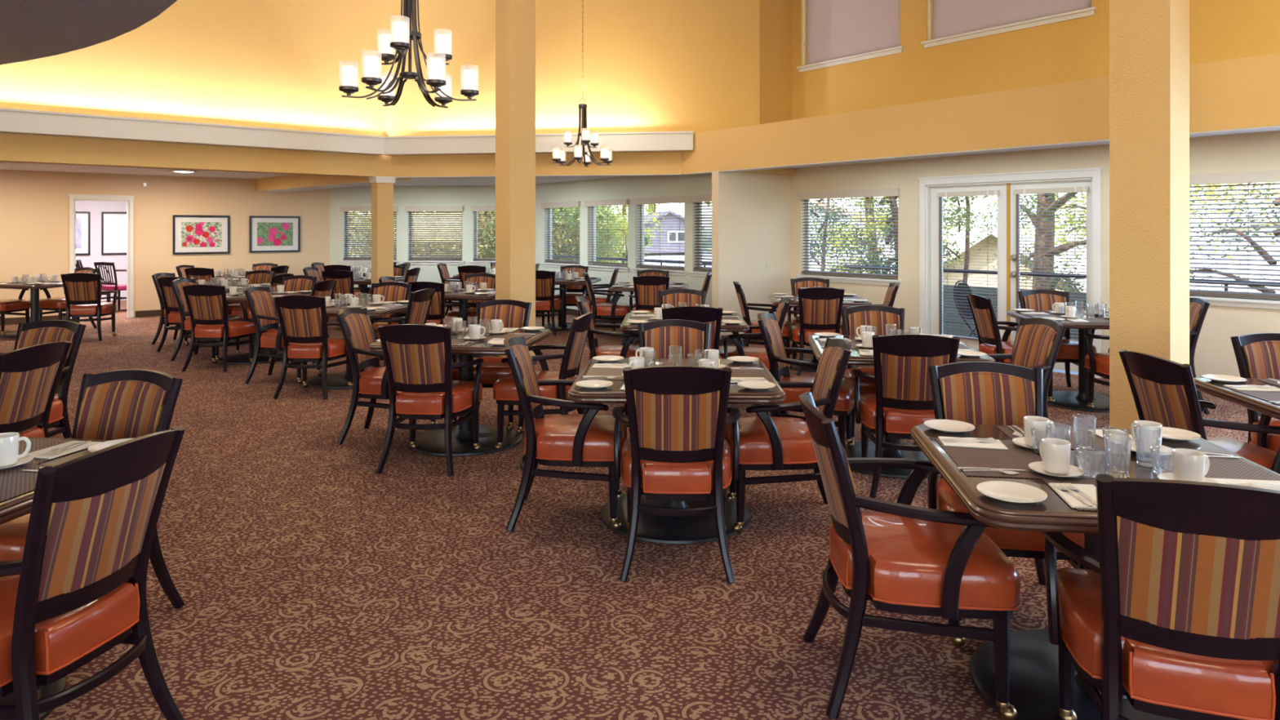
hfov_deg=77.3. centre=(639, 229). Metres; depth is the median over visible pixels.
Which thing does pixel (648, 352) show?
coffee mug
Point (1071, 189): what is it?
door blind
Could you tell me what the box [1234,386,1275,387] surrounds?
fork
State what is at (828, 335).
bread plate
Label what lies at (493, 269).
coffee mug
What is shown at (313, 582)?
floor
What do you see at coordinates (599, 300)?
armchair
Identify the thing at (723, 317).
placemat
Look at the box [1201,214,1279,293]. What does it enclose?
house
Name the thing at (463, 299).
dining table
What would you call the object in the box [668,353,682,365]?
tumbler
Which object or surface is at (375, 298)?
coffee mug
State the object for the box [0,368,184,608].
armchair
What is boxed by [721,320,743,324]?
bread plate
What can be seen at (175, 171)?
diffuser
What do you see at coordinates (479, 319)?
tumbler
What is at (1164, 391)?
armchair
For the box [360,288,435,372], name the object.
armchair
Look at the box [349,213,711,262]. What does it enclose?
ground
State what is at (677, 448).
armchair
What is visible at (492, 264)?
armchair
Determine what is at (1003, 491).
bread plate
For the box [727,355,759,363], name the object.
bread plate
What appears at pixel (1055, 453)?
coffee mug
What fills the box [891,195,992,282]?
tree
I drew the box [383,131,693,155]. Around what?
trim
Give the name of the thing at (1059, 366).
door
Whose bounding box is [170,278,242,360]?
chair
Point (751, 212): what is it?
wall
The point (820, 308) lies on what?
armchair
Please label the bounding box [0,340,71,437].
armchair
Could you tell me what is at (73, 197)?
trim
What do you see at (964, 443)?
paper napkin
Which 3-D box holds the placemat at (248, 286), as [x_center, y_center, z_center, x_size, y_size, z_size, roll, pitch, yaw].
[-5.332,0.768,10.775,0.300,0.002,0.450,0,0,8]
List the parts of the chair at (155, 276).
post, crest rail, post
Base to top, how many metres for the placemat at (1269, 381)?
0.002 m
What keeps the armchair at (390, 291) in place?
on the floor at (313, 582)
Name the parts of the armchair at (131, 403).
seat, post, crest rail, post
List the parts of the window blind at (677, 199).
rail, cord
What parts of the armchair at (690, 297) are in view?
post, crest rail, post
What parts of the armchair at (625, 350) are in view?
crest rail, post, post, armrest, seat, armrest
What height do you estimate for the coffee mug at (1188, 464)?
0.096 m
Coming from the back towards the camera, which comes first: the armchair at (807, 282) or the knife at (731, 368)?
the armchair at (807, 282)
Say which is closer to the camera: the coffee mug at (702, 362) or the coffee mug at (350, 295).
the coffee mug at (702, 362)
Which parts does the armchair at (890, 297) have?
post, crest rail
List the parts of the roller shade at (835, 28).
pull chain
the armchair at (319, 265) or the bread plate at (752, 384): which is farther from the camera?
the armchair at (319, 265)
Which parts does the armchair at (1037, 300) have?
post, crest rail, seat rail, post, seat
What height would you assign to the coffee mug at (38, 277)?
0.096 m
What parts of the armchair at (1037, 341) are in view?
armrest, post, armrest, crest rail, post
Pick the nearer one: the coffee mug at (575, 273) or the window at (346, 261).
the coffee mug at (575, 273)
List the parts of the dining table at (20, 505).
plate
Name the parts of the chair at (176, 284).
post, crest rail, post, seat, leg, leg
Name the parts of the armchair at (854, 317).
post, leg, seat, crest rail, post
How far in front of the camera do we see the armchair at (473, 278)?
10.71 m
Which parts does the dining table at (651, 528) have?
plate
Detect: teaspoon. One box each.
[583,376,616,377]
[962,469,1019,474]
[1007,426,1022,436]
[1203,452,1234,456]
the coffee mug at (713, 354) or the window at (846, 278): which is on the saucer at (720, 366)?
the coffee mug at (713, 354)
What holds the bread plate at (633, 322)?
on the dining table at (625, 326)
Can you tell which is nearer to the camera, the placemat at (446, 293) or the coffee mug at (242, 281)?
the placemat at (446, 293)
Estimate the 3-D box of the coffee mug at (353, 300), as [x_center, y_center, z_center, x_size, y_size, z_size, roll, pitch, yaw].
[-2.800,0.713,7.867,0.105,0.096,0.082,0,0,6]
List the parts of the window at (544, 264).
sill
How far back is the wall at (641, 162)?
11.42 m
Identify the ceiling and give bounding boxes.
[0,0,177,64]
[0,161,297,178]
[363,129,1279,186]
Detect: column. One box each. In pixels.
[368,176,396,324]
[493,0,537,364]
[1107,0,1189,429]
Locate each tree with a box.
[349,211,493,257]
[363,213,554,257]
[413,207,610,260]
[434,205,645,262]
[551,204,673,262]
[552,205,622,262]
[610,204,676,234]
[648,201,710,213]
[809,196,969,276]
[809,197,879,273]
[812,195,975,278]
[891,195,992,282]
[942,187,1208,292]
[969,183,1273,271]
[1072,182,1279,293]
[1189,182,1279,244]
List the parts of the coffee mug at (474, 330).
handle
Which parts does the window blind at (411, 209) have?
rail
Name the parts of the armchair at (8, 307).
leg, seat rail, seat, leg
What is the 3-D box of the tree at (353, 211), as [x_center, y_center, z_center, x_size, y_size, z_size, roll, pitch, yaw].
[-5.964,1.038,21.252,6.310,6.770,5.811,0,0,37]
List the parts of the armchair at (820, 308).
armrest, leg, post, seat rail, seat, rail, crest rail, post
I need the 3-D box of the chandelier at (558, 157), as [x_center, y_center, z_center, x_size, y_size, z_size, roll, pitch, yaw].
[-0.730,-2.348,10.201,0.740,3.044,0.806,0,0,0]
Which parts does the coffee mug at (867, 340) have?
handle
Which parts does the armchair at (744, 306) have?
crest rail, post, armrest, armrest, seat, seat rail, leg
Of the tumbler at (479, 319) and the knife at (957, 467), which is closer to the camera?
the knife at (957, 467)
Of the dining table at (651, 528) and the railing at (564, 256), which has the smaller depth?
the dining table at (651, 528)
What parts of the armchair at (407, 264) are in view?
crest rail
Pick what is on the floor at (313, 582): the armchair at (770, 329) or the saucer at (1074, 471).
the armchair at (770, 329)
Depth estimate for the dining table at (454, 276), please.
13.54 m
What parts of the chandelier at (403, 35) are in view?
lamp shade, lamp shade, arm, arm, lamp shade, lamp shade, arm, arm, lamp shade, arm, arm, arm, arm, lamp shade, lamp shade, lamp shade, arm, lamp shade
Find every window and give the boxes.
[339,211,399,264]
[404,213,464,264]
[470,211,495,264]
[540,208,581,267]
[583,206,629,271]
[631,204,686,275]
[688,204,711,277]
[795,199,902,285]
[796,45,903,72]
[920,0,1096,48]
[1189,290,1279,309]
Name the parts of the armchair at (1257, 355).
post, crest rail, seat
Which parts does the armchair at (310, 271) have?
crest rail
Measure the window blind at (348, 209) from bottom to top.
1.060 m
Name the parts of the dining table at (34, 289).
plate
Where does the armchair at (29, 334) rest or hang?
on the floor at (313, 582)
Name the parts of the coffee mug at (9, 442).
handle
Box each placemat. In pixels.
[0,283,27,284]
[0,463,56,502]
[18,439,102,466]
[41,281,62,284]
[214,276,234,278]
[226,295,246,297]
[237,285,263,288]
[271,293,300,295]
[325,306,347,311]
[358,301,386,304]
[359,304,404,309]
[444,292,471,294]
[451,338,483,346]
[457,327,510,333]
[471,290,495,293]
[480,333,534,341]
[555,280,570,281]
[570,278,593,280]
[583,364,623,379]
[615,284,632,286]
[627,315,657,320]
[653,358,698,366]
[668,284,684,285]
[720,367,769,382]
[721,315,740,320]
[773,296,798,299]
[816,338,869,349]
[843,297,862,299]
[934,438,1067,479]
[958,343,974,351]
[995,426,1132,451]
[1019,312,1065,318]
[1039,475,1097,511]
[1044,311,1093,315]
[1064,318,1109,322]
[1137,451,1279,480]
[1222,386,1279,405]
[1256,378,1279,386]
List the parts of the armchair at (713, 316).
post, crest rail, post, armrest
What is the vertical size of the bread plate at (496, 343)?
0.019 m
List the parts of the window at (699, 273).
sill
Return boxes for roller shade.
[803,0,900,65]
[928,0,1091,39]
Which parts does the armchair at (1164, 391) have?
post, crest rail, post, armrest, armrest, seat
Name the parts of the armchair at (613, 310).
crest rail, post, armrest, armrest, seat, seat rail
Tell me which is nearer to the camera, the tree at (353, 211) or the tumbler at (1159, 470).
the tumbler at (1159, 470)
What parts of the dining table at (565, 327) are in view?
plate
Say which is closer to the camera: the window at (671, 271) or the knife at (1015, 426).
the knife at (1015, 426)
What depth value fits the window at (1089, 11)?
8.98 m
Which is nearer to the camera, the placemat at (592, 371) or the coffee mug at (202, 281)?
the placemat at (592, 371)
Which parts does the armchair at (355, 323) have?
post, crest rail, armrest, rail, post, seat, seat rail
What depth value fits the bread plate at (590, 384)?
3.94 m
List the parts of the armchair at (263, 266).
crest rail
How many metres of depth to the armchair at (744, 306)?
8.87 m
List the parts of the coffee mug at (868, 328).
handle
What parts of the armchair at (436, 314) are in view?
crest rail, rail, post, seat, armrest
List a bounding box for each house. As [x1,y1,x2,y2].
[622,210,704,253]
[809,200,895,274]
[856,182,1279,290]
[942,226,1086,293]
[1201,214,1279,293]
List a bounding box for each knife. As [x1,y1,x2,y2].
[21,469,38,471]
[582,375,621,377]
[730,368,763,368]
[957,466,1026,471]
[1011,425,1024,434]
[1207,455,1241,457]
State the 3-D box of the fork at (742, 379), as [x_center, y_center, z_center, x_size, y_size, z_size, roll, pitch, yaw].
[0.548,0.758,4.050,0.188,0.008,0.023,0,0,-6]
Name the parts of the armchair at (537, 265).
crest rail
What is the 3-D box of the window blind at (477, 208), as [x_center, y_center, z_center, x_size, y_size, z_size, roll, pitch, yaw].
[-2.846,0.060,15.761,0.970,1.060,0.115,0,0,6]
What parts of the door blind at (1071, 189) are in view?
cord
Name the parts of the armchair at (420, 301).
seat, armrest, armrest, post, crest rail, post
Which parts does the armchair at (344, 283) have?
post, crest rail, rail, post, seat, armrest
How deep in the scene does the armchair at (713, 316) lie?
6.17 m
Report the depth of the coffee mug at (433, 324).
5.67 m
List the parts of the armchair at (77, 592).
armrest, post, seat rail, seat, rail, crest rail, post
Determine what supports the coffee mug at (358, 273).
on the saucer
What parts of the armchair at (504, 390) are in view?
leg, leg, armrest, seat rail, seat, armrest, post, rail, crest rail, post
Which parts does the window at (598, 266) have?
sill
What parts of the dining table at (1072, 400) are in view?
plate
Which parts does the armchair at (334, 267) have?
crest rail, seat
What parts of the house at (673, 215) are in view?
pane, pane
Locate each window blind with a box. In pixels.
[340,206,398,259]
[404,206,463,259]
[471,205,495,259]
[540,200,580,262]
[583,198,628,264]
[631,195,685,269]
[688,194,711,271]
[796,187,900,278]
[1189,169,1279,298]
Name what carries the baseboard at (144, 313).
attached to the wall at (34, 205)
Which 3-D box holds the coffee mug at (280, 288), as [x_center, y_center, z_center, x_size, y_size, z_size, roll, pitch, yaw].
[-4.324,0.713,9.621,0.082,0.096,0.105,0,0,-20]
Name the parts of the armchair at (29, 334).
post, crest rail, seat rail, seat, rail, armrest, post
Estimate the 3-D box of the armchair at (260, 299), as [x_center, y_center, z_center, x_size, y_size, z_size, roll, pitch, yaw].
[-3.650,1.061,8.202,0.677,0.953,0.638,0,0,2]
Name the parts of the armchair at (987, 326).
post, crest rail, rail, post, armrest, armrest, seat, leg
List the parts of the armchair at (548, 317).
leg, leg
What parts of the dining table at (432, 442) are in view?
plate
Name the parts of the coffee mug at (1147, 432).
handle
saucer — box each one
[0,455,33,470]
[368,302,384,305]
[451,328,467,332]
[463,336,486,340]
[485,330,506,334]
[644,361,660,367]
[697,364,725,368]
[855,343,872,348]
[1012,436,1039,450]
[1028,461,1084,477]
[1060,315,1080,318]
[1090,312,1108,315]
[1121,441,1173,456]
[1157,472,1218,483]
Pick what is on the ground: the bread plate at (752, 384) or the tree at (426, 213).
the tree at (426, 213)
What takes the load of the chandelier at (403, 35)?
hanging from the ceiling
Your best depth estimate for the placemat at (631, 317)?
6.98 m
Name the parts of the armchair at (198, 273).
crest rail, post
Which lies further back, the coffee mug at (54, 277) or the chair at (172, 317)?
the coffee mug at (54, 277)
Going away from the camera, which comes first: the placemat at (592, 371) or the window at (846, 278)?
the placemat at (592, 371)
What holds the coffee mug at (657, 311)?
on the saucer
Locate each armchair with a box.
[0,288,30,334]
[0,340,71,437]
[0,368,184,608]
[0,426,185,719]
[13,320,85,438]
[39,266,97,328]
[60,272,118,341]
[175,264,217,282]
[184,267,234,304]
[227,270,276,315]
[231,273,293,345]
[244,286,321,383]
[252,262,277,271]
[262,275,317,333]
[266,280,337,364]
[270,265,288,275]
[272,294,352,399]
[302,266,337,328]
[311,262,324,279]
[321,270,370,328]
[323,264,360,297]
[336,307,437,444]
[345,281,412,372]
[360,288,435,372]
[368,262,410,293]
[368,265,405,299]
[375,324,484,475]
[378,276,398,324]
[404,267,420,283]
[405,281,463,355]
[436,262,475,315]
[447,273,495,324]
[451,299,531,428]
[457,265,485,308]
[490,262,495,272]
[492,311,593,448]
[503,336,626,531]
[535,263,539,314]
[535,270,564,335]
[535,311,551,328]
[551,265,588,324]
[575,296,639,359]
[576,267,619,330]
[582,271,629,342]
[612,365,740,582]
[624,319,711,431]
[628,275,669,345]
[629,269,668,333]
[657,288,706,307]
[661,306,728,358]
[701,272,711,298]
[718,297,791,413]
[724,337,851,533]
[733,281,791,368]
[757,312,854,449]
[787,277,829,359]
[787,287,844,376]
[798,391,1022,719]
[840,282,899,367]
[841,305,916,444]
[852,333,959,497]
[927,360,1084,625]
[965,293,1057,400]
[986,317,1066,426]
[1017,288,1096,386]
[1041,474,1279,719]
[1084,333,1109,407]
[1107,297,1209,414]
[1119,349,1279,474]
[1230,333,1279,452]
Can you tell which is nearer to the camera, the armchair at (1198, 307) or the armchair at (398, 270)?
the armchair at (1198, 307)
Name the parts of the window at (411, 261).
sill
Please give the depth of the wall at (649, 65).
11.37 m
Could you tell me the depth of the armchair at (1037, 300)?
7.79 m
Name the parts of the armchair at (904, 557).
crest rail, post, rail, post, armrest, seat, armrest, seat rail, leg, leg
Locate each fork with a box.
[38,440,84,454]
[48,440,91,454]
[593,363,626,364]
[594,364,627,365]
[730,377,764,379]
[730,378,766,381]
[941,437,994,439]
[943,439,998,442]
[1052,482,1093,506]
[1062,482,1097,506]
[1104,429,1134,441]
[1110,429,1134,440]
[1226,482,1279,486]
[1231,384,1270,386]
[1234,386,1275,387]
[1251,485,1279,488]
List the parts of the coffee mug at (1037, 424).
handle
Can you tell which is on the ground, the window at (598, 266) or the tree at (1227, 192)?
the tree at (1227, 192)
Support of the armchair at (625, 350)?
on the floor at (313, 582)
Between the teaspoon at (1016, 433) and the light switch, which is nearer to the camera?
the teaspoon at (1016, 433)
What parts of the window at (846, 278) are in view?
sill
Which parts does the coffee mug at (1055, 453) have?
handle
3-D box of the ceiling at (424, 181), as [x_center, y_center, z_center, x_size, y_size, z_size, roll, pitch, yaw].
[1.753,-0.905,9.295,21.335,0.050,4.050,0,0,44]
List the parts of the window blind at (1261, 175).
rail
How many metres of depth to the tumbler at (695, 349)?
4.28 m
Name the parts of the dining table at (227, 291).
plate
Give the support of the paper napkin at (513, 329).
on the placemat at (482, 330)
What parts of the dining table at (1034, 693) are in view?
plate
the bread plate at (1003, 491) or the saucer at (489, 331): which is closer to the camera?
the bread plate at (1003, 491)
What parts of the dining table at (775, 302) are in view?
plate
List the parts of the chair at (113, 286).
crest rail, seat, post, leg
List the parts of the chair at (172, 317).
post, rail, crest rail, seat rail, seat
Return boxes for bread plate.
[27,282,42,284]
[87,438,133,452]
[297,290,311,293]
[330,299,344,302]
[360,307,379,311]
[395,300,408,303]
[474,292,489,294]
[487,340,504,346]
[520,326,544,331]
[575,379,613,389]
[592,355,623,362]
[626,320,648,324]
[630,310,650,314]
[671,285,684,288]
[673,281,684,284]
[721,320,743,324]
[722,311,736,314]
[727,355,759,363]
[737,380,775,390]
[772,293,787,295]
[813,332,839,337]
[844,293,856,296]
[850,299,867,302]
[923,419,974,433]
[932,334,953,337]
[957,351,986,357]
[976,480,1047,503]
[1013,308,1034,311]
[1040,317,1065,321]
[1161,426,1200,441]
[1202,374,1247,382]
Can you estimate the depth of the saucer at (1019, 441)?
2.85 m
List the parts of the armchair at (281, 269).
crest rail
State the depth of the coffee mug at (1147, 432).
2.73 m
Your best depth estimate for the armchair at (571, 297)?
13.17 m
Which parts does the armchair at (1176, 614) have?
leg, armrest, post, seat rail, seat, crest rail, rail, post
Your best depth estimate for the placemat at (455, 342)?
5.48 m
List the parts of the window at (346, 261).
sill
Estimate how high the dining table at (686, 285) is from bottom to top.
0.760 m
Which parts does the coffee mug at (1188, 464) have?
handle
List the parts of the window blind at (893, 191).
rail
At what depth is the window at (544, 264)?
15.08 m
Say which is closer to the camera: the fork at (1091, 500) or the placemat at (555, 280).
the fork at (1091, 500)
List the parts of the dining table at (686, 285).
plate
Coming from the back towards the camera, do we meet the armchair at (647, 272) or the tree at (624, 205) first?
the tree at (624, 205)
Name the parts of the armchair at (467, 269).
post, crest rail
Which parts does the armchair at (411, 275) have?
post, crest rail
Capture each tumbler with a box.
[333,293,342,306]
[455,320,466,338]
[479,319,489,337]
[668,346,682,365]
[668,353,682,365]
[694,349,708,360]
[1031,428,1057,453]
[1045,422,1071,441]
[1071,413,1096,453]
[1074,301,1083,315]
[1075,447,1106,478]
[1085,303,1095,318]
[1097,302,1106,316]
[1102,426,1129,454]
[1103,435,1131,478]
[1134,424,1160,466]
[1150,447,1173,475]
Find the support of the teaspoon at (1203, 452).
on the placemat at (1230, 468)
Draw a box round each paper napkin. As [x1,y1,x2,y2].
[26,440,101,459]
[502,328,519,332]
[591,363,628,368]
[631,314,654,316]
[730,377,768,382]
[774,295,793,297]
[817,337,851,341]
[858,349,873,355]
[937,435,1008,449]
[1020,311,1048,314]
[1048,482,1097,508]
[1066,318,1089,322]
[1087,429,1133,444]
[1208,477,1279,490]
[1223,384,1279,391]
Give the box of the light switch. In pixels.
[765,262,770,271]
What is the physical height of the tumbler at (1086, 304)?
0.122 m
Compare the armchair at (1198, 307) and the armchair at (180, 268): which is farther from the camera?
the armchair at (180, 268)
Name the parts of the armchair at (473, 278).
seat, post, rail, crest rail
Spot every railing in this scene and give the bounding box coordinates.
[551,255,711,266]
[844,264,1279,339]
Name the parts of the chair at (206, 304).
post, crest rail, rail, leg, seat rail, post, seat, leg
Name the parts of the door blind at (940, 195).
cord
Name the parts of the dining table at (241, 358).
plate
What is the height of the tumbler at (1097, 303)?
0.122 m
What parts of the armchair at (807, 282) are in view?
post, seat, crest rail, post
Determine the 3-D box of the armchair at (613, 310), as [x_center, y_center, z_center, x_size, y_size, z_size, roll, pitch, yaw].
[-0.472,1.061,11.191,0.677,0.953,0.638,0,0,-4]
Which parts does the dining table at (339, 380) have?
plate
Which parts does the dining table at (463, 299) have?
plate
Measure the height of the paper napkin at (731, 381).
0.004 m
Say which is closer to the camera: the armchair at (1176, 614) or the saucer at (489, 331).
the armchair at (1176, 614)
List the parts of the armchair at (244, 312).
seat, post, crest rail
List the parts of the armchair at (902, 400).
armrest, leg, post, seat rail, seat, rail, crest rail, post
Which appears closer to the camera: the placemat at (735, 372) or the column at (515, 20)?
the placemat at (735, 372)
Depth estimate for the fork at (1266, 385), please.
3.90 m
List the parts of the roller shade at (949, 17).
pull chain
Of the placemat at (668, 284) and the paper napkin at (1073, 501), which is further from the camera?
the placemat at (668, 284)
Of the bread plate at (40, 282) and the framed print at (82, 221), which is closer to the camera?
the bread plate at (40, 282)
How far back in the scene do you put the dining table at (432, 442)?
5.69 m
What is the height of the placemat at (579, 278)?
0.002 m
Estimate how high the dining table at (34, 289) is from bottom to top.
0.760 m
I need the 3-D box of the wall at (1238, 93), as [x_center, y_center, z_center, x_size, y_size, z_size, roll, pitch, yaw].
[4.637,-1.050,6.256,0.180,0.540,12.688,0,0,-39]
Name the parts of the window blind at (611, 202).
cord, rail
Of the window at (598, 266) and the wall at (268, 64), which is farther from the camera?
the window at (598, 266)
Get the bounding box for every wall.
[0,0,385,136]
[0,133,384,177]
[0,169,329,318]
[75,200,126,301]
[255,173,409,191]
[329,185,495,302]
[384,151,682,177]
[385,0,759,136]
[535,173,711,310]
[681,53,1279,173]
[711,0,791,337]
[791,0,1279,377]
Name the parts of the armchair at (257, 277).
seat, crest rail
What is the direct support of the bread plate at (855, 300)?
on the dining table at (775, 302)
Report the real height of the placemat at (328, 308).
0.002 m
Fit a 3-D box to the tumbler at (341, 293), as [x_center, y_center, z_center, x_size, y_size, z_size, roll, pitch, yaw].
[-3.060,0.706,8.108,0.074,0.122,0.074,0,0,2]
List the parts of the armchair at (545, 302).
rail, crest rail, seat, seat rail, post, leg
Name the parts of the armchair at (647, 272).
crest rail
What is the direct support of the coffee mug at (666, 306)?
on the saucer
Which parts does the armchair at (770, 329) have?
crest rail, post, post, rail, armrest, armrest, seat, seat rail, leg, leg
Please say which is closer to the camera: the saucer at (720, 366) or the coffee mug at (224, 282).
the saucer at (720, 366)
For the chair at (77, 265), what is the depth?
15.95 m
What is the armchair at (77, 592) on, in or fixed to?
on the floor at (313, 582)
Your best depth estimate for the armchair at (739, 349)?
6.71 m
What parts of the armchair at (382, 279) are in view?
crest rail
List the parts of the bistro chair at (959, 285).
leg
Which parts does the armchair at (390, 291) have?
post, seat, rail, crest rail, post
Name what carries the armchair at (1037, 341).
on the floor at (313, 582)
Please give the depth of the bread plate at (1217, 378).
4.09 m
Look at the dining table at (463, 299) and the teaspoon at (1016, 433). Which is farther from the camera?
the dining table at (463, 299)
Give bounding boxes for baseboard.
[0,315,66,324]
[135,309,160,317]
[555,308,622,320]
[719,338,762,346]
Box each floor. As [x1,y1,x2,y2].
[0,300,1277,719]
[1053,368,1078,374]
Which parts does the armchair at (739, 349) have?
seat, armrest, armrest, post, crest rail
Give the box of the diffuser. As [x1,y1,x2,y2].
[175,171,192,173]
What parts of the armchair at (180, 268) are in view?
post, crest rail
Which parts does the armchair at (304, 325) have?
post, crest rail, rail, leg, seat, seat rail, post, armrest, leg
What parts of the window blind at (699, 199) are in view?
rail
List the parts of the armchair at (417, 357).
post, leg, crest rail, rail, seat rail, seat, post, armrest, leg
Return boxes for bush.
[620,233,652,264]
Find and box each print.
[75,211,90,255]
[101,211,126,254]
[172,214,230,254]
[248,215,300,253]
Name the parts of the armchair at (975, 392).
post, crest rail, seat, seat rail, post, leg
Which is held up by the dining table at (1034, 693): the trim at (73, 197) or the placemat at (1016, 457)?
the placemat at (1016, 457)
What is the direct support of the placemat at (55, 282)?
on the dining table at (34, 289)
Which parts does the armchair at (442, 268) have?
post, post, armrest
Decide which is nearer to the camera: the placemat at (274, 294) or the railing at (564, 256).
the placemat at (274, 294)
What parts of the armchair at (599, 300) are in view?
seat, armrest, armrest, post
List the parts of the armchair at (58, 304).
leg, seat, seat rail, leg, crest rail, post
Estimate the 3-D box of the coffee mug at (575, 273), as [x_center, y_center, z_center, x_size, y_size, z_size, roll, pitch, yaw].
[-1.006,0.713,12.608,0.081,0.096,0.114,0,0,-12]
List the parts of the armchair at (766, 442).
leg, leg, seat, seat rail, armrest, armrest, post, post, crest rail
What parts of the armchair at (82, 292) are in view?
post, crest rail, rail, seat rail, seat, post, armrest, leg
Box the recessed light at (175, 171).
[170,169,196,173]
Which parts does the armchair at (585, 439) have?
crest rail, post, post, rail, armrest, armrest, seat, seat rail, leg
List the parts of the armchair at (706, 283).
post, crest rail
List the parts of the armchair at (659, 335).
post, crest rail, post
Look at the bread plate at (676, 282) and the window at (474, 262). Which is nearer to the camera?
the bread plate at (676, 282)
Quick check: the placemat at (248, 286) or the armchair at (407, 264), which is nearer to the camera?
the placemat at (248, 286)
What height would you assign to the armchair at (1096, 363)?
0.953 m
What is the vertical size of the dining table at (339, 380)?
0.760 m
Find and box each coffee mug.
[0,431,31,466]
[11,275,17,282]
[26,275,36,282]
[35,274,42,280]
[51,275,57,280]
[196,279,204,284]
[213,270,221,275]
[217,278,226,284]
[221,280,227,286]
[229,286,237,294]
[230,270,237,275]
[240,278,248,284]
[276,284,284,293]
[324,296,330,306]
[344,293,355,302]
[349,297,358,306]
[355,271,363,277]
[362,267,368,272]
[365,272,371,279]
[372,294,384,303]
[424,323,436,325]
[444,284,448,291]
[450,317,462,330]
[455,282,462,289]
[466,284,475,292]
[468,324,485,338]
[480,282,486,289]
[490,268,495,273]
[490,319,503,333]
[566,273,572,279]
[573,271,578,278]
[628,356,644,368]
[635,346,653,365]
[653,307,662,319]
[662,304,673,308]
[698,359,715,368]
[703,349,719,368]
[856,325,872,339]
[861,331,875,346]
[909,327,921,334]
[1023,415,1054,447]
[1039,438,1071,474]
[1052,302,1064,313]
[1065,306,1075,317]
[1095,303,1106,314]
[1130,420,1162,453]
[1172,448,1209,482]
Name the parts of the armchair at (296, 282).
crest rail, post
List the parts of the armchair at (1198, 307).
armrest, crest rail, post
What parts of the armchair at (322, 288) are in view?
post, crest rail, post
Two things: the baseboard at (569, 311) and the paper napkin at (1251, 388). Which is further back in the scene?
the baseboard at (569, 311)
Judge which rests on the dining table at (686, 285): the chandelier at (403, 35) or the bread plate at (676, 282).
the bread plate at (676, 282)
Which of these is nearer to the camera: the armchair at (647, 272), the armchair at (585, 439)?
the armchair at (585, 439)
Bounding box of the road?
[644,251,711,266]
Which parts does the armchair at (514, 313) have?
post, seat, seat rail, crest rail, leg, post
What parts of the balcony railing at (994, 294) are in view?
handrail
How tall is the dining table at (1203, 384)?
0.760 m
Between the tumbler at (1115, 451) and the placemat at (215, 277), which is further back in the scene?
the placemat at (215, 277)
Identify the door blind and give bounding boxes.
[937,189,999,339]
[1013,186,1088,340]
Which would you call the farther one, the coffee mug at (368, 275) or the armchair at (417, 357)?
the coffee mug at (368, 275)
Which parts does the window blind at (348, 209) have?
cord, rail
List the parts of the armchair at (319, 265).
crest rail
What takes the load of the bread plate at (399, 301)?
on the dining table at (339, 380)
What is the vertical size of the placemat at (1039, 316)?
0.002 m
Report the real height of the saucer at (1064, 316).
0.016 m
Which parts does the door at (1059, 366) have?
handle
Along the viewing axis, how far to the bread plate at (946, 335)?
5.71 m
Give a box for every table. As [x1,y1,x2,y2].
[0,280,62,337]
[0,436,111,719]
[115,268,126,271]
[189,284,269,346]
[214,274,244,303]
[218,291,311,364]
[276,301,408,388]
[317,277,404,329]
[320,271,371,287]
[368,327,551,456]
[444,288,495,358]
[452,272,491,278]
[538,277,601,331]
[568,358,786,544]
[608,283,688,343]
[620,312,749,408]
[768,294,872,372]
[807,334,995,478]
[910,423,1279,719]
[1007,310,1109,412]
[1193,377,1279,419]
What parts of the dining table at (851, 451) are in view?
plate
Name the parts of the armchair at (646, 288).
post, seat, rail, crest rail, post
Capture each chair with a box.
[75,259,112,302]
[93,262,126,310]
[151,272,191,344]
[156,276,221,351]
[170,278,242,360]
[181,284,255,372]
[953,280,997,337]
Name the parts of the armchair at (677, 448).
armrest, leg, post, seat rail, seat, rail, crest rail, post, leg, armrest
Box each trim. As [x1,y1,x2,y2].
[0,107,385,155]
[68,194,134,319]
[256,180,410,192]
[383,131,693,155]
[393,173,683,178]
[683,125,1279,175]
[739,168,795,175]
[917,167,1102,377]
[1006,182,1010,341]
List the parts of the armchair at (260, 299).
post, crest rail, armrest, rail, seat, seat rail, post, leg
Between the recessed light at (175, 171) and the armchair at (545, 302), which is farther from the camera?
the recessed light at (175, 171)
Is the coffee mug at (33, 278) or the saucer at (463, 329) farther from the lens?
the coffee mug at (33, 278)
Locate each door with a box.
[930,183,1006,350]
[1009,180,1091,372]
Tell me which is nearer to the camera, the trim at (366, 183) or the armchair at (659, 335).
the armchair at (659, 335)
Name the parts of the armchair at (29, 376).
post, rail, seat, crest rail, post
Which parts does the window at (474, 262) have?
sill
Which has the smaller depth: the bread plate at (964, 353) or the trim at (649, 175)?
the bread plate at (964, 353)
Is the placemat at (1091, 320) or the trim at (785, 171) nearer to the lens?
the placemat at (1091, 320)
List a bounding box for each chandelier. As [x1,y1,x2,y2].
[338,0,479,107]
[551,0,612,166]
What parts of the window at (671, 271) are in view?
sill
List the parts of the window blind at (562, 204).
cord, rail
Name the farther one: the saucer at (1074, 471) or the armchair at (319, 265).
the armchair at (319, 265)
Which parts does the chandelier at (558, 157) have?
lamp shade, lamp shade, arm, lamp shade, arm, arm, lamp shade, arm, chain, arm, lamp shade, lamp shade, arm, lamp shade, arm, arm, lamp shade, lamp shade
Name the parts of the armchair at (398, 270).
crest rail, post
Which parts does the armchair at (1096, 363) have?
leg, armrest, seat, seat rail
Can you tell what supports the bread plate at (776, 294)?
on the dining table at (775, 302)
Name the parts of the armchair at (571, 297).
post, seat, seat rail, crest rail, rail, post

